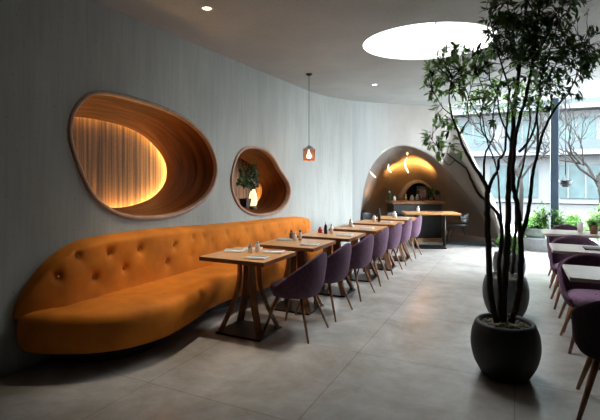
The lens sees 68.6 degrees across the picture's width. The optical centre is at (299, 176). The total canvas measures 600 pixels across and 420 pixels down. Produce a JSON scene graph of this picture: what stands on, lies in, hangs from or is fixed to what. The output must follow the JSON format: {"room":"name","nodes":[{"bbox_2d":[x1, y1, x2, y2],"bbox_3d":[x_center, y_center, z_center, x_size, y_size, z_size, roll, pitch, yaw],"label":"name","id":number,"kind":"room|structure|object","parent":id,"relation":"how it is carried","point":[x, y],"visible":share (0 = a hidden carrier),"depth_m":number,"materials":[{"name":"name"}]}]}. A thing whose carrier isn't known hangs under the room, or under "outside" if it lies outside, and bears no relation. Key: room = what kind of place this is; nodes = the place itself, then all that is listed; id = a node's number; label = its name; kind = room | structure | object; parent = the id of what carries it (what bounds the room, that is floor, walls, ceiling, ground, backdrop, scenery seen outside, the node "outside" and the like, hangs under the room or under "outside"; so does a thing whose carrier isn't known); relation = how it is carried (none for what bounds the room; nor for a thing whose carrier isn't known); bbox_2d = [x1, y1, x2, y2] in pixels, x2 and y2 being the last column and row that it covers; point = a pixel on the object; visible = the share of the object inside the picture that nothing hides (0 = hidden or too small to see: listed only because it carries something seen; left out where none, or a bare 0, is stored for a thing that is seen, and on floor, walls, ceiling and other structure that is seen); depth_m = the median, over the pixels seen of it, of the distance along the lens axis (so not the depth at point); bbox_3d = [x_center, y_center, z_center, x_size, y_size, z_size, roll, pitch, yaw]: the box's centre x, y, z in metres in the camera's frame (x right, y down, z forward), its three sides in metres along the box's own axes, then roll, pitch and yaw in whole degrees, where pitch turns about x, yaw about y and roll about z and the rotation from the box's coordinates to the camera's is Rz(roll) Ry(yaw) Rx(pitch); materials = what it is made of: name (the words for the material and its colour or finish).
{"room":"restaurant","nodes":[
{"label":"restaurant","id":0,"kind":"room"},
{"bbox_2d":[0,0,351,377],"bbox_3d":[-1.725,-0.050,4.269,0.344,3.100,11.357,0,0,28],"label":"wall","id":1,"kind":"structure","parent":0,"point":[53,53],"depth_m":4.12,"materials":[{"name":"concrete"}]},
{"bbox_2d":[67,90,217,219],"bbox_3d":[-1.777,-0.180,4.789,0.546,1.273,2.219,0,0,26],"label":"wall niche","id":2,"kind":"object","parent":1,"relation":"attached to","point":[137,158],"visible":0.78,"depth_m":5.00,"materials":[{"name":"brown wood"}]},
{"bbox_2d":[230,146,290,215],"bbox_3d":[-0.793,0.070,6.876,0.606,1.057,1.816,0,0,26],"label":"wall niche","id":3,"kind":"object","parent":1,"relation":"attached to","point":[273,192],"visible":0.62,"depth_m":7.25,"materials":[{"name":"brown wood"}]},
{"bbox_2d":[239,198,251,206],"bbox_3d":[-0.824,0.389,6.638,0.136,0.130,0.136,0,0,26],"label":"square pot","id":4,"kind":"object","parent":3,"relation":"in","point":[244,202],"visible":0.93,"depth_m":6.59,"materials":[{"name":"ceramic"}]},
{"bbox_2d":[236,162,260,208],"bbox_3d":[-0.782,0.133,6.648,0.230,0.717,0.774,0,0,26],"label":"plant","id":5,"kind":"object","parent":3,"relation":"in","point":[246,182],"visible":0.99,"depth_m":6.69,"materials":[{"name":"green plant"}]},
{"bbox_2d":[0,224,599,419],"bbox_3d":[1.772,1.500,6.256,9.700,0.001,18.200,0,0,26],"label":"floor","id":6,"kind":"structure","parent":0,"point":[403,351],"depth_m":3.45,"materials":[{"name":"stone"}]},
{"bbox_2d":[14,216,332,362],"bbox_3d":[-0.636,1.018,5.562,0.860,0.964,5.320,0,0,26],"label":"banquette","id":7,"kind":"object","parent":6,"relation":"on","point":[114,296],"visible":0.81,"depth_m":3.84,"materials":[{"name":"orange fabric"}]},
{"bbox_2d":[199,247,296,341],"bbox_3d":[-0.494,1.125,4.291,0.709,0.750,0.649,0,0,26],"label":"dining table","id":8,"kind":"object","parent":6,"relation":"on","point":[243,329],"visible":0.94,"depth_m":4.22,"materials":[{"name":"brown wood"}]},
{"bbox_2d":[223,248,244,252],"bbox_3d":[-0.665,0.740,4.441,0.200,0.020,0.130,0,0,9],"label":"folded napkin","id":9,"kind":"object","parent":8,"relation":"on","point":[227,249],"visible":1,"depth_m":4.39,"materials":[{"name":"grey fabric"}]},
{"bbox_2d":[248,243,251,252],"bbox_3d":[-0.495,0.700,4.358,0.044,0.100,0.044,0,0,26],"label":"pepper shaker","id":10,"kind":"object","parent":8,"relation":"on","point":[249,245],"visible":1,"depth_m":4.34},
{"bbox_2d":[242,247,262,249],"bbox_3d":[-0.497,0.740,4.559,0.200,0.020,0.130,0,0,9],"label":"folded napkin","id":11,"kind":"object","parent":8,"relation":"on","point":[245,248],"visible":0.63,"depth_m":4.51,"materials":[{"name":"grey fabric"}]},
{"bbox_2d":[244,255,268,259],"bbox_3d":[-0.398,0.740,4.055,0.200,0.020,0.130,0,0,17],"label":"folded napkin","id":12,"kind":"object","parent":8,"relation":"on","point":[255,257],"visible":1,"depth_m":4.01,"materials":[{"name":"grey fabric"}]},
{"bbox_2d":[255,241,259,252],"bbox_3d":[-0.423,0.695,4.390,0.048,0.110,0.048,0,0,26],"label":"salt shaker","id":13,"kind":"object","parent":8,"relation":"on","point":[257,246],"visible":1,"depth_m":4.37,"materials":[{"name":"white ceramic"}]},
{"bbox_2d":[262,249,284,253],"bbox_3d":[-0.262,0.740,4.378,0.200,0.020,0.130,0,0,15],"label":"folded napkin","id":14,"kind":"object","parent":8,"relation":"on","point":[266,250],"visible":1,"depth_m":4.33,"materials":[{"name":"grey fabric"}]},
{"bbox_2d":[262,252,328,343],"bbox_3d":[-0.021,1.108,4.271,0.535,0.791,0.543,0,0,26],"label":"tub chair","id":15,"kind":"object","parent":6,"relation":"on","point":[307,281],"visible":0.98,"depth_m":4.05,"materials":[{"name":"purple fabric"}]},
{"bbox_2d":[259,237,335,314],"bbox_3d":[-0.036,1.125,5.058,0.709,0.750,0.649,0,0,26],"label":"dining table","id":16,"kind":"object","parent":6,"relation":"on","point":[300,259],"visible":0.59,"depth_m":4.98,"materials":[{"name":"brown wood"}]},
{"bbox_2d":[276,238,292,240],"bbox_3d":[-0.172,0.740,5.235,0.200,0.020,0.130,0,0,15],"label":"folded napkin","id":17,"kind":"object","parent":16,"relation":"on","point":[279,239],"visible":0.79,"depth_m":5.18,"materials":[{"name":"grey fabric"}]},
{"bbox_2d":[292,232,296,240],"bbox_3d":[-0.065,0.700,5.183,0.048,0.100,0.048,0,0,26],"label":"salt shaker","id":18,"kind":"object","parent":16,"relation":"on","point":[294,237],"visible":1,"depth_m":5.16,"materials":[{"name":"white ceramic"}]},
{"bbox_2d":[298,230,301,239],"bbox_3d":[0.002,0.690,5.228,0.040,0.120,0.040,0,0,26],"label":"pepper shaker","id":19,"kind":"object","parent":16,"relation":"on","point":[300,233],"visible":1,"depth_m":5.22,"materials":[{"name":"ceramic"}]},
{"bbox_2d":[300,242,319,245],"bbox_3d":[0.109,0.740,4.854,0.200,0.020,0.130,0,0,20],"label":"folded napkin","id":20,"kind":"object","parent":16,"relation":"on","point":[303,243],"visible":1,"depth_m":4.82,"materials":[{"name":"grey fabric"}]},
{"bbox_2d":[294,243,352,321],"bbox_3d":[0.286,1.108,4.866,0.535,0.791,0.543,0,0,28],"label":"tub chair","id":21,"kind":"object","parent":6,"relation":"on","point":[338,262],"visible":0.64,"depth_m":4.64,"materials":[{"name":"purple fabric"}]},
{"bbox_2d":[297,230,365,296],"bbox_3d":[0.422,1.125,5.769,0.709,0.750,0.649,0,0,26],"label":"dining table","id":22,"kind":"object","parent":6,"relation":"on","point":[337,291],"visible":0.56,"depth_m":5.67,"materials":[{"name":"brown wood"}]},
{"bbox_2d":[324,222,326,233],"bbox_3d":[0.341,0.675,5.831,0.044,0.150,0.044,0,0,26],"label":"oil bottle","id":23,"kind":"object","parent":22,"relation":"on","point":[325,225],"visible":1,"depth_m":5.82,"materials":[{"name":"black glass"}]},
{"bbox_2d":[336,233,353,236],"bbox_3d":[0.575,0.740,5.627,0.200,0.020,0.130,0,0,20],"label":"folded napkin","id":24,"kind":"object","parent":22,"relation":"on","point":[339,234],"visible":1,"depth_m":5.59,"materials":[{"name":"grey fabric"}]},
{"bbox_2d":[325,234,374,301],"bbox_3d":[0.658,1.108,5.607,0.535,0.791,0.543,0,0,30],"label":"tub chair","id":25,"kind":"object","parent":6,"relation":"on","point":[361,252],"visible":0.62,"depth_m":5.37,"materials":[{"name":"purple fabric"}]},
{"bbox_2d":[329,224,387,281],"bbox_3d":[0.879,1.125,6.558,0.709,0.750,0.649,0,0,26],"label":"dining table","id":26,"kind":"object","parent":6,"relation":"on","point":[361,277],"visible":0.52,"depth_m":6.42,"materials":[{"name":"brown wood"}]},
{"bbox_2d":[349,227,388,286],"bbox_3d":[0.997,1.108,6.324,0.535,0.791,0.543,0,0,24],"label":"tub chair","id":27,"kind":"object","parent":6,"relation":"on","point":[381,240],"visible":0.56,"depth_m":6.10,"materials":[{"name":"purple fabric"}]},
{"bbox_2d":[361,212,377,219],"bbox_3d":[1.623,1.146,9.804,0.545,0.716,0.508,0,0,-33],"label":"cafe chair","id":28,"kind":"object","parent":6,"relation":"on","point":[364,215],"visible":0.36,"depth_m":10.00,"materials":[{"name":"black metal"}]},
{"bbox_2d":[353,220,404,270],"bbox_3d":[1.314,1.125,7.325,0.709,0.750,0.649,0,0,26],"label":"dining table","id":29,"kind":"object","parent":6,"relation":"on","point":[362,222],"visible":0.4,"depth_m":7.18,"materials":[{"name":"brown wood"}]},
{"bbox_2d":[378,209,380,221],"bbox_3d":[1.327,0.640,7.375,0.048,0.220,0.048,0,0,26],"label":"oil bottle","id":30,"kind":"object","parent":29,"relation":"on","point":[379,213],"visible":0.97,"depth_m":7.36,"materials":[{"name":"black glass"}]},
{"bbox_2d":[363,222,402,274],"bbox_3d":[1.346,1.108,7.040,0.535,0.791,0.543,0,0,31],"label":"tub chair","id":31,"kind":"object","parent":6,"relation":"on","point":[395,232],"visible":0.57,"depth_m":6.82,"materials":[{"name":"purple fabric"}]},
{"bbox_2d":[371,216,416,261],"bbox_3d":[1.736,1.125,8.076,0.709,0.750,0.649,0,0,26],"label":"dining table","id":32,"kind":"object","parent":6,"relation":"on","point":[388,218],"visible":0.31,"depth_m":7.95,"materials":[{"name":"brown wood"}]},
{"bbox_2d":[392,211,396,217],"bbox_3d":[1.736,0.690,8.076,0.080,0.120,0.080,0,0,26],"label":"jar","id":33,"kind":"object","parent":32,"relation":"on","point":[394,215],"visible":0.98,"depth_m":8.05,"materials":[{"name":"white ceramic"}]},
{"bbox_2d":[378,218,411,265],"bbox_3d":[1.689,1.108,7.721,0.535,0.791,0.543,0,0,26],"label":"tub chair","id":34,"kind":"object","parent":6,"relation":"on","point":[407,226],"visible":0.48,"depth_m":7.49,"materials":[{"name":"purple fabric"}]},
{"bbox_2d":[385,212,410,245],"bbox_3d":[2.142,1.146,9.724,0.545,0.716,0.508,0,0,-10],"label":"cafe chair","id":35,"kind":"object","parent":6,"relation":"on","point":[388,213],"visible":0.11,"depth_m":9.91,"materials":[{"name":"grey fabric"}]},
{"bbox_2d":[391,215,421,258],"bbox_3d":[2.031,1.108,8.354,0.535,0.791,0.543,0,0,28],"label":"tub chair","id":36,"kind":"object","parent":6,"relation":"on","point":[416,225],"visible":0.44,"depth_m":8.12,"materials":[{"name":"purple fabric"}]},
{"bbox_2d":[385,200,444,240],"bbox_3d":[2.752,1.038,10.592,1.244,0.925,0.660,0,0,-3],"label":"counter","id":37,"kind":"object","parent":6,"relation":"on","point":[430,230],"depth_m":10.35,"materials":[{"name":"brown wood"}]},
{"bbox_2d":[385,200,444,203],"bbox_3d":[2.752,0.605,10.592,1.244,0.060,0.660,0,0,-3],"label":"countertop","id":38,"kind":"structure","parent":37,"relation":"on","point":[386,201],"depth_m":10.29,"materials":[{"name":"brown wood"}]},
{"bbox_2d":[417,186,427,199],"bbox_3d":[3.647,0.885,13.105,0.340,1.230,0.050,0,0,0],"label":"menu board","id":39,"kind":"object","parent":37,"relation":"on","point":[419,188],"visible":0.39,"depth_m":13.09,"materials":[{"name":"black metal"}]},
{"bbox_2d":[420,190,426,200],"bbox_3d":[2.959,0.439,10.634,0.190,0.271,0.216,0,0,-29],"label":"plant","id":40,"kind":"object","parent":37,"relation":"on","point":[423,192],"visible":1,"depth_m":10.60,"materials":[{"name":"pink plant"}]},
{"bbox_2d":[426,186,434,200],"bbox_3d":[3.168,0.391,10.633,0.234,0.366,0.237,0,0,26],"label":"plant","id":41,"kind":"object","parent":37,"relation":"on","point":[430,190],"visible":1,"depth_m":10.62,"materials":[{"name":"green plant"}]},
{"bbox_2d":[433,189,440,200],"bbox_3d":[3.343,0.435,10.643,0.222,0.277,0.228,0,0,26],"label":"plant","id":42,"kind":"object","parent":37,"relation":"on","point":[437,192],"visible":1,"depth_m":10.62,"materials":[{"name":"green plant"}]},
{"bbox_2d":[401,211,460,248],"bbox_3d":[2.763,1.121,9.350,1.120,0.748,0.620,0,0,5],"label":"table","id":43,"kind":"object","parent":6,"relation":"on","point":[415,213],"visible":0.96,"depth_m":9.27,"materials":[{"name":"brown wood"}]},
{"bbox_2d":[446,212,468,245],"bbox_3d":[3.519,1.146,9.849,0.508,0.716,0.545,0,0,17],"label":"cafe chair","id":44,"kind":"object","parent":6,"relation":"on","point":[464,218],"visible":1,"depth_m":9.67,"materials":[{"name":"black metal"}]},
{"bbox_2d":[448,72,560,316],"bbox_3d":[2.271,0.179,4.647,1.339,2.643,0.742,0,0,-1],"label":"potted tree","id":45,"kind":"object","parent":6,"relation":"on","point":[512,286],"visible":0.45,"depth_m":4.70,"materials":[{"name":"green plant"}]},
{"bbox_2d":[491,235,525,273],"bbox_3d":[2.975,1.151,6.300,0.463,0.697,0.439,0,0,14],"label":"potted shrub","id":46,"kind":"object","parent":6,"relation":"on","point":[498,238],"visible":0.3,"depth_m":6.19,"materials":[{"name":"green plant"}]},
{"bbox_2d":[418,0,599,383],"bbox_3d":[1.705,-0.022,3.332,1.784,3.044,1.027,0,0,-32],"label":"potted tree","id":47,"kind":"object","parent":6,"relation":"on","point":[506,348],"visible":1,"depth_m":3.24,"materials":[{"name":"green plant"}]},
{"bbox_2d":[547,224,588,281],"bbox_3d":[3.900,1.109,6.400,0.543,0.792,0.538,0,0,26],"label":"tub chair","id":48,"kind":"object","parent":6,"relation":"on","point":[563,226],"visible":0.18,"depth_m":6.62,"materials":[{"name":"purple fabric"}]},
{"bbox_2d":[541,229,599,286],"bbox_3d":[3.797,1.125,5.914,0.950,0.750,0.560,0,0,26],"label":"cafe table","id":49,"kind":"object","parent":6,"relation":"on","point":[547,232],"visible":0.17,"depth_m":5.84,"materials":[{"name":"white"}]},
{"bbox_2d":[577,222,584,232],"bbox_3d":[3.800,0.684,5.957,0.090,0.130,0.089,0,0,26],"label":"ceramic cup","id":50,"kind":"object","parent":49,"relation":"on","point":[580,226],"visible":1,"depth_m":5.93,"materials":[{"name":"white ceramic"}]},
{"bbox_2d":[586,216,599,233],"bbox_3d":[3.900,0.637,5.833,0.211,0.224,0.168,0,0,26],"label":"flower pot","id":51,"kind":"object","parent":49,"relation":"on","point":[593,225],"visible":1,"depth_m":5.80,"materials":[{"name":"brown ceramic"}]},
{"bbox_2d":[549,236,596,309],"bbox_3d":[3.206,1.109,5.114,0.543,0.792,0.538,0,0,26],"label":"tub chair","id":52,"kind":"object","parent":6,"relation":"on","point":[554,258],"visible":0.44,"depth_m":5.32,"materials":[{"name":"purple fabric"}]},
{"bbox_2d":[548,235,597,296],"bbox_3d":[3.468,1.109,5.605,0.543,0.792,0.538,0,0,26],"label":"tub chair","id":53,"kind":"object","parent":6,"relation":"on","point":[554,275],"visible":0.09,"depth_m":5.56,"materials":[{"name":"purple fabric"}]},
{"bbox_2d":[549,243,599,254],"bbox_3d":[3.135,1.125,4.546,0.950,0.750,0.560,0,0,26],"label":"cafe table","id":54,"kind":"object","parent":6,"relation":"on","point":[573,249],"visible":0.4,"depth_m":4.55,"materials":[{"name":"beige wood"}]},
{"bbox_2d":[583,246,599,250],"bbox_3d":[3.090,0.744,4.556,0.260,0.012,0.170,0,0,26],"label":"folder","id":55,"kind":"object","parent":54,"relation":"on","point":[584,247],"visible":1,"depth_m":4.54,"materials":[{"name":"grey paper"}]},
{"bbox_2d":[557,253,599,332],"bbox_3d":[2.854,1.109,4.346,0.543,0.792,0.538,0,0,26],"label":"tub chair","id":56,"kind":"object","parent":6,"relation":"on","point":[560,262],"visible":0.16,"depth_m":4.44,"materials":[{"name":"purple fabric"}]},
{"bbox_2d":[558,253,599,353],"bbox_3d":[2.600,1.109,3.874,0.543,0.792,0.538,0,0,23],"label":"tub chair","id":57,"kind":"object","parent":6,"relation":"on","point":[575,294],"visible":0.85,"depth_m":4.06,"materials":[{"name":"purple fabric"}]},
{"bbox_2d":[562,264,599,369],"bbox_3d":[2.566,1.125,3.333,0.950,0.750,0.560,0,0,26],"label":"cafe table","id":58,"kind":"object","parent":6,"relation":"on","point":[575,273],"visible":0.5,"depth_m":3.42,"materials":[{"name":"beige wood"}]},
{"bbox_2d":[571,300,599,419],"bbox_3d":[2.027,1.109,2.770,0.543,0.792,0.538,0,0,32],"label":"tub chair","id":59,"kind":"object","parent":6,"relation":"on","point":[585,318],"visible":1,"depth_m":2.71,"materials":[{"name":"fabric"}]},
{"bbox_2d":[91,0,599,106],"bbox_3d":[1.755,-1.850,3.483,7.300,0.500,13.200,0,0,26],"label":"ceiling","id":60,"kind":"structure","parent":0,"point":[347,47],"depth_m":5.23,"materials":[{"name":"paint"}]},
{"bbox_2d":[201,6,212,10],"bbox_3d":[-0.880,-1.595,4.166,0.116,0.007,0.116,0,0,26],"label":"recessed light","id":61,"kind":"object","parent":60,"relation":"in","point":[205,8],"visible":1,"depth_m":4.17,"materials":[{"name":"white ceramic"}]},
{"bbox_2d":[303,73,314,160],"bbox_3d":[0.140,-0.924,6.820,0.216,1.352,0.189,0,0,26],"label":"pendant lamp","id":62,"kind":"object","parent":60,"relation":"hanging from","point":[308,147],"visible":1,"depth_m":6.78,"materials":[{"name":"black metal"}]},
{"bbox_2d":[558,98,572,186],"bbox_3d":[5.135,-0.702,8.510,0.240,1.797,0.240,0,0,26],"label":"hanging planter","id":63,"kind":"object","parent":60,"relation":"hanging from","point":[564,183],"visible":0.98,"depth_m":8.50,"materials":[{"name":"metal"}]},
{"bbox_2d":[558,180,572,186],"bbox_3d":[5.135,0.132,8.510,0.240,0.130,0.240,0,0,26],"label":"bowl","id":64,"kind":"object","parent":63,"relation":"on","point":[564,183],"depth_m":8.43,"materials":[{"name":"stone"}]},
{"bbox_2d":[404,183,434,199],"bbox_3d":[3.453,0.392,13.400,1.928,2.216,1.600,0,0,0],"label":"wall","id":65,"kind":"structure","parent":0,"point":[412,190],"depth_m":14.20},
{"bbox_2d":[397,180,441,229],"bbox_3d":[3.377,0.778,12.552,1.387,1.449,0.293,0,0,5],"label":"trim","id":66,"kind":"structure","parent":65,"relation":"attached to","point":[407,186],"depth_m":12.54,"materials":[{"name":"grey paint"}]},
{"bbox_2d":[352,101,504,243],"bbox_3d":[2.821,-0.050,10.936,3.593,3.100,3.324,0,0,-2],"label":"wall","id":67,"kind":"structure","parent":0,"point":[380,131],"depth_m":9.82,"materials":[{"name":"paint"}]},
{"bbox_2d":[404,150,408,172],"bbox_3d":[2.517,-0.565,10.400,0.113,0.951,0.056,0,0,0],"label":"pendant","id":68,"kind":"object","parent":67,"relation":"hanging from","point":[407,150],"visible":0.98,"depth_m":10.39,"materials":[{"name":"beige"}]},
{"bbox_2d":[450,98,558,246],"bbox_3d":[5.571,-0.050,8.798,4.900,3.100,0.120,0,0,26],"label":"window","id":69,"kind":"structure","parent":67,"relation":"in","point":[554,121],"depth_m":8.94,"materials":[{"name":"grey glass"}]},
{"bbox_2d":[517,236,599,251],"bbox_3d":[6.069,1.370,8.360,3.620,0.260,0.352,0,0,26],"label":"trim","id":70,"kind":"structure","parent":67,"relation":"attached to","point":[530,244],"depth_m":8.87,"materials":[{"name":"grey paint"}]},
{"bbox_2d":[524,224,546,237],"bbox_3d":[4.804,1.098,9.035,0.490,0.280,0.258,0,0,26],"label":"bowl planter","id":71,"kind":"object","parent":70,"relation":"on","point":[530,231],"visible":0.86,"depth_m":8.96,"materials":[{"name":"grey concrete"}]},
{"bbox_2d":[532,199,554,237],"bbox_3d":[4.939,0.843,8.944,0.394,0.807,0.470,0,0,-41],"label":"plant","id":72,"kind":"object","parent":70,"relation":"on","point":[542,221],"visible":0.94,"depth_m":8.93,"materials":[{"name":"green plant"}]},
{"bbox_2d":[550,209,567,227],"bbox_3d":[5.201,0.967,8.801,0.380,0.789,0.432,0,0,-28],"label":"plant","id":73,"kind":"object","parent":70,"relation":"on","point":[559,222],"visible":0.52,"depth_m":8.80,"materials":[{"name":"green plant"}]},
{"bbox_2d":[572,216,584,227],"bbox_3d":[5.489,1.064,8.657,0.406,0.582,0.329,0,0,26],"label":"plant","id":74,"kind":"object","parent":70,"relation":"on","point":[577,220],"visible":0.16,"depth_m":8.70,"materials":[{"name":"green plant"}]},
{"bbox_2d":[584,203,599,240],"bbox_3d":[5.790,0.860,8.526,0.535,0.769,0.364,0,0,45],"label":"plant","id":75,"kind":"object","parent":70,"relation":"on","point":[593,216],"visible":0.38,"depth_m":8.54,"materials":[{"name":"green plant"}]},
{"bbox_2d":[493,250,525,273],"bbox_3d":[2.993,1.288,6.300,0.431,0.425,0.431,0,0,26],"label":"pot","id":76,"kind":"object","parent":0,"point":[496,252],"depth_m":6.17,"materials":[{"name":"grey stone"}]},
{"label":"outside","id":77,"kind":"structure","parent":0,"visible":0},
{"bbox_2d":[495,202,599,239],"bbox_3d":[22.187,1.550,28.381,65.000,0.001,49.530,0,0,26],"label":"ground","id":78,"kind":"structure","parent":77,"point":[580,209],"depth_m":20.99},
{"bbox_2d":[451,97,599,203],"bbox_3d":[15.338,-6.500,27.455,21.500,16.000,7.200,0,0,26],"label":"apartment building","id":79,"kind":"structure","parent":78,"relation":"on","point":[583,189],"depth_m":25.15,"materials":[{"name":"white concrete"}]},
{"bbox_2d":[456,100,598,220],"bbox_3d":[7.243,-1.092,15.528,4.023,5.292,4.767,0,0,-1],"label":"bare tree","id":80,"kind":"object","parent":78,"relation":"on","point":[521,189],"visible":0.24,"depth_m":15.44,"materials":[{"name":"grey plant"}]},
{"bbox_2d":[528,211,537,224],"bbox_3d":[6.522,1.308,12.207,0.694,0.709,0.583,0,0,26],"label":"shrub","id":81,"kind":"object","parent":78,"relation":"on","point":[530,222],"visible":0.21,"depth_m":12.17,"materials":[{"name":"green plant"}]},
{"bbox_2d":[518,98,599,213],"bbox_3d":[8.415,-0.407,12.793,3.866,3.925,4.682,0,0,-23],"label":"bare tree","id":82,"kind":"object","parent":78,"relation":"on","point":[591,175],"visible":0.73,"depth_m":12.68,"materials":[{"name":"grey plant"}]},
{"bbox_2d":[564,213,584,230],"bbox_3d":[7.818,1.337,12.595,0.639,0.644,0.550,0,0,26],"label":"shrub","id":83,"kind":"object","parent":78,"relation":"on","point":[572,217],"visible":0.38,"depth_m":12.54,"materials":[{"name":"green plant"}]},
{"bbox_2d":[584,211,599,230],"bbox_3d":[8.049,1.270,11.901,0.757,0.770,0.641,0,0,26],"label":"shrub","id":84,"kind":"object","parent":78,"relation":"on","point":[587,224],"visible":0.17,"depth_m":11.94,"materials":[{"name":"green plant"}]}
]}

